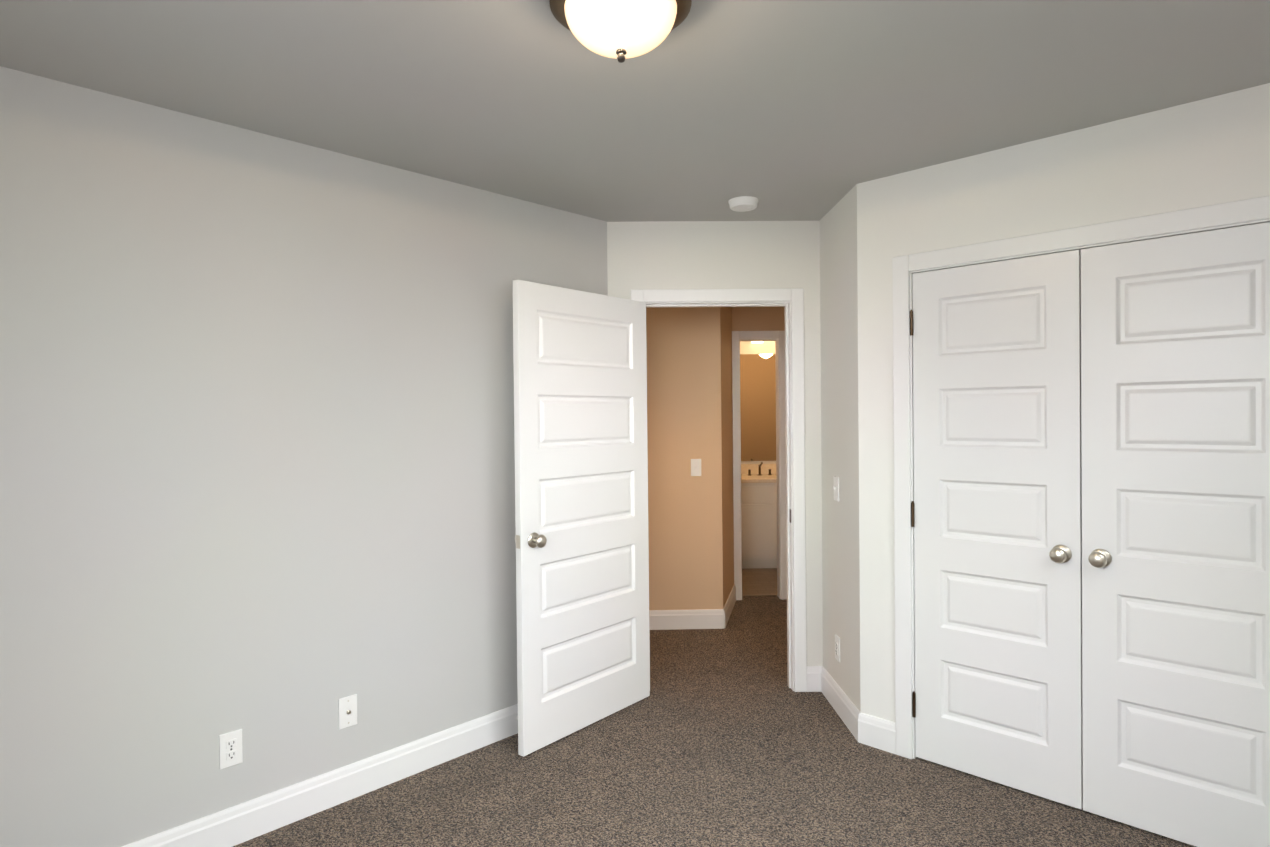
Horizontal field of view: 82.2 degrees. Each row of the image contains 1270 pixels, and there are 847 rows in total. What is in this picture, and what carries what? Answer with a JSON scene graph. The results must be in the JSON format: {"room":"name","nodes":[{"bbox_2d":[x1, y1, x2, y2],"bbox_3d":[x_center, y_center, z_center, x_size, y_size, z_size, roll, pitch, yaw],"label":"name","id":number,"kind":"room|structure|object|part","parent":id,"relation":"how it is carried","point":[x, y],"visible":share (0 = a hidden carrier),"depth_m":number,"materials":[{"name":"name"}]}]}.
{"room":"empty bedroom","nodes":[
{"label":"empty bedroom","id":0,"kind":"room"},
{"bbox_2d":[0,66,607,846],"bbox_3d":[-1.396,0.210,2.569,0.120,2.465,3.639,0,1,44],"label":"wall","id":1,"kind":"structure","parent":0,"point":[256,448],"depth_m":2.50,"materials":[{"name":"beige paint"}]},
{"bbox_2d":[219,729,242,769],"bbox_3d":[-1.381,1.114,2.490,0.009,0.116,0.071,0,1,44],"label":"electrical outlet","id":2,"kind":"object","parent":1,"relation":"attached to","point":[230,749],"visible":1,"depth_m":2.49,"materials":[{"name":"white plastic"}]},
{"bbox_2d":[122,704,517,846],"bbox_3d":[-1.317,1.377,2.554,0.014,0.130,3.453,0,1,44],"label":"baseboard","id":3,"kind":"structure","parent":1,"relation":"attached to","point":[249,819],"depth_m":2.73,"materials":[{"name":"white paint"}]},
{"bbox_2d":[339,694,356,729],"bbox_3d":[-1.094,1.103,2.783,0.018,0.116,0.071,0,1,44],"label":"outlet","id":4,"kind":"object","parent":1,"relation":"attached to","point":[347,711],"visible":1,"depth_m":2.78,"materials":[{"name":"white plastic"}]},
{"bbox_2d":[0,0,1269,221],"bbox_3d":[0.104,-1.076,3.321,7.400,0.060,7.800,0,1,44],"label":"ceiling","id":5,"kind":"structure","parent":0,"point":[786,110],"depth_m":2.19,"materials":[{"name":"paint"}]},
{"bbox_2d":[549,0,691,62],"bbox_3d":[-0.033,-0.940,1.721,0.336,0.174,0.336,0,1,44],"label":"ceiling light","id":6,"kind":"object","parent":5,"relation":"attached to","point":[620,31],"visible":1,"depth_m":1.67,"materials":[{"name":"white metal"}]},
{"bbox_2d":[728,196,757,211],"bbox_3d":[0.511,-1.031,3.435,0.140,0.041,0.140,0,1,44],"label":"smoke detector","id":7,"kind":"object","parent":5,"relation":"attached to","point":[743,203],"visible":1,"depth_m":3.39,"materials":[{"name":"white plastic"}]},
{"bbox_2d":[646,307,722,609],"bbox_3d":[-0.384,0.174,5.001,1.945,2.465,0.120,-1,1,-1],"label":"wall","id":8,"kind":"structure","parent":0,"point":[683,430],"depth_m":4.96,"materials":[{"name":"beige paint"}]},
{"bbox_2d":[649,584,735,628],"bbox_3d":[-0.136,1.337,5.189,1.386,0.130,2.060,0,1,44],"label":"baseboard","id":9,"kind":"structure","parent":8,"relation":"attached to","point":[690,619],"depth_m":4.96,"materials":[{"name":"white paint"}]},
{"bbox_2d":[691,459,700,475],"bbox_3d":[0.416,0.299,4.949,0.071,0.116,0.016,-1,1,-1],"label":"light switch","id":10,"kind":"object","parent":8,"relation":"attached to","point":[695,467],"visible":1,"depth_m":4.95,"materials":[{"name":"white plastic"}]},
{"bbox_2d":[233,568,1195,846],"bbox_3d":[0.329,1.442,3.554,7.400,0.066,8.373,0,1,44],"label":"floor","id":11,"kind":"structure","parent":0,"point":[727,736],"depth_m":2.84,"materials":[{"name":"brown carpet"}]},
{"bbox_2d":[741,482,776,568],"bbox_3d":[1.488,0.952,7.037,1.250,0.813,0.592,-1,1,-1],"label":"bathroom vanity","id":12,"kind":"object","parent":11,"relation":"on","point":[759,512],"depth_m":6.76,"materials":[{"name":"white wood"}]},
{"bbox_2d":[741,474,775,481],"bbox_3d":[1.483,0.526,7.043,1.290,0.038,0.572,-1,1,-1],"label":"countertop","id":13,"kind":"structure","parent":12,"relation":"on","point":[744,477],"depth_m":6.85,"materials":[{"name":"beige stone"}]},
{"bbox_2d":[748,462,771,475],"bbox_3d":[1.225,0.441,7.154,0.183,0.137,0.183,0,1,44],"label":"faucet","id":14,"kind":"object","parent":13,"relation":"on","point":[757,467],"depth_m":7.15,"materials":[{"name":"brown metal"}]},
{"bbox_2d":[607,221,822,665],"bbox_3d":[0.566,0.176,3.869,4.040,2.465,0.120,-1,1,-1],"label":"wall","id":15,"kind":"structure","parent":0,"point":[643,255],"depth_m":3.80,"materials":[{"name":"beige paint"}]},
{"bbox_2d":[512,280,649,756],"bbox_3d":[-0.219,0.399,3.433,0.167,2.028,0.872,0,1,40],"label":"entry door","id":16,"kind":"structure","parent":15,"relation":"in","point":[581,481],"depth_m":3.36,"materials":[{"name":"white paint"}]},
{"bbox_3d":[-0.414,0.503,3.122,0.066,0.066,0.066,0,1,40],"label":"knob","id":17,"kind":"part","parent":16,"relation":"part of","materials":[{"name":"silver metal"}]},
{"bbox_2d":[631,288,806,691],"bbox_3d":[0.438,0.355,3.868,0.900,2.110,0.154,-1,1,-1],"label":"door frame","id":18,"kind":"structure","parent":15,"relation":"attached to","point":[795,296],"depth_m":3.80,"materials":[{"name":"white paint"}]},
{"bbox_2d":[720,307,733,607],"bbox_3d":[0.614,0.160,5.352,0.136,2.465,0.775,0,1,13],"label":"wall","id":19,"kind":"structure","parent":0,"point":[727,447],"depth_m":5.30,"materials":[{"name":"beige paint"}]},
{"bbox_2d":[740,341,775,463],"bbox_3d":[1.497,0.129,7.388,2.040,2.465,0.120,-1,1,-1],"label":"wall","id":20,"kind":"structure","parent":0,"point":[764,347],"depth_m":7.31,"materials":[{"name":"beige paint"}]},
{"bbox_2d":[740,354,775,460],"bbox_3d":[1.485,-0.163,7.318,1.060,1.070,0.011,-1,1,-1],"label":"bathroom mirror","id":21,"kind":"object","parent":20,"relation":"attached to","point":[758,402],"depth_m":7.31,"materials":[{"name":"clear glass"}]},
{"bbox_2d":[741,462,775,473],"bbox_3d":[1.477,0.454,7.318,1.290,0.102,0.020,-1,1,-1],"label":"backsplash","id":22,"kind":"structure","parent":20,"relation":"attached to","point":[761,468],"depth_m":7.30,"materials":[{"name":"beige stone"}]},
{"bbox_2d":[732,307,784,330],"bbox_3d":[1.589,0.145,5.779,1.920,2.465,0.100,-1,1,-1],"label":"wall","id":23,"kind":"structure","parent":0,"point":[758,318],"depth_m":5.71,"materials":[{"name":"beige paint"}]},
{"bbox_2d":[732,331,786,599],"bbox_3d":[0.998,0.329,5.761,0.465,2.110,0.117,-1,1,-1],"label":"door frame","id":24,"kind":"structure","parent":23,"relation":"attached to","point":[738,335],"depth_m":5.70,"materials":[{"name":"white paint"}]},
{"bbox_2d":[820,184,860,711],"bbox_3d":[1.043,0.175,3.518,0.120,2.465,0.600,-1,1,-1],"label":"wall","id":25,"kind":"structure","parent":0,"point":[839,414],"depth_m":3.47,"materials":[{"name":"beige paint"}]},
{"bbox_2d":[833,476,838,500],"bbox_3d":[0.976,0.318,3.548,0.016,0.116,0.071,-1,1,-1],"label":"bedroom light switch","id":26,"kind":"object","parent":25,"relation":"attached to","point":[836,488],"visible":0.98,"depth_m":3.54,"materials":[{"name":"white plastic"}]},
{"bbox_2d":[835,634,839,661],"bbox_3d":[0.987,1.098,3.557,0.009,0.116,0.071,-1,1,-1],"label":"outlet","id":27,"kind":"object","parent":25,"relation":"attached to","point":[837,647],"visible":0.98,"depth_m":3.54,"materials":[{"name":"white plastic"}]},
{"bbox_2d":[807,666,895,753],"bbox_3d":[1.262,1.346,3.012,3.104,0.130,0.799,0,1,44],"label":"baseboard","id":28,"kind":"structure","parent":25,"relation":"attached to","point":[821,679],"depth_m":3.29,"materials":[{"name":"white paint"}]},
{"bbox_2d":[857,83,1269,722],"bbox_3d":[1.712,0.178,2.605,1.891,2.465,0.120,0,1,44],"label":"wall","id":29,"kind":"structure","parent":0,"point":[1199,153],"depth_m":2.81,"materials":[{"name":"beige paint"}]},
{"bbox_2d":[910,250,1082,808],"bbox_3d":[1.375,0.388,2.833,0.618,2.028,0.101,0,1,44],"label":"closet door","id":30,"kind":"structure","parent":29,"relation":"in","point":[996,513],"depth_m":2.82,"materials":[{"name":"white paint"}]},
{"bbox_3d":[1.544,0.477,2.649,0.066,0.066,0.066,0,1,44],"label":"knob","id":31,"kind":"part","parent":30,"relation":"part of","materials":[{"name":"silver metal"}]},
{"bbox_2d":[892,195,1269,758],"bbox_3d":[1.649,0.381,2.670,1.265,2.058,0.120,0,1,44],"label":"door frame","id":32,"kind":"structure","parent":29,"relation":"attached to","point":[911,373],"depth_m":3.04,"materials":[{"name":"white paint"}]},
{"bbox_2d":[1081,222,1269,846],"bbox_3d":[1.823,0.388,2.403,0.618,2.028,0.101,0,1,44],"label":"closet door","id":33,"kind":"structure","parent":29,"relation":"in","point":[1175,398],"depth_m":2.44,"materials":[{"name":"white paint"}]},
{"bbox_3d":[1.633,0.477,2.563,0.066,0.066,0.066,0,1,44],"label":"knob","id":34,"kind":"part","parent":33,"relation":"part of","materials":[{"name":"silver metal"}]}
]}

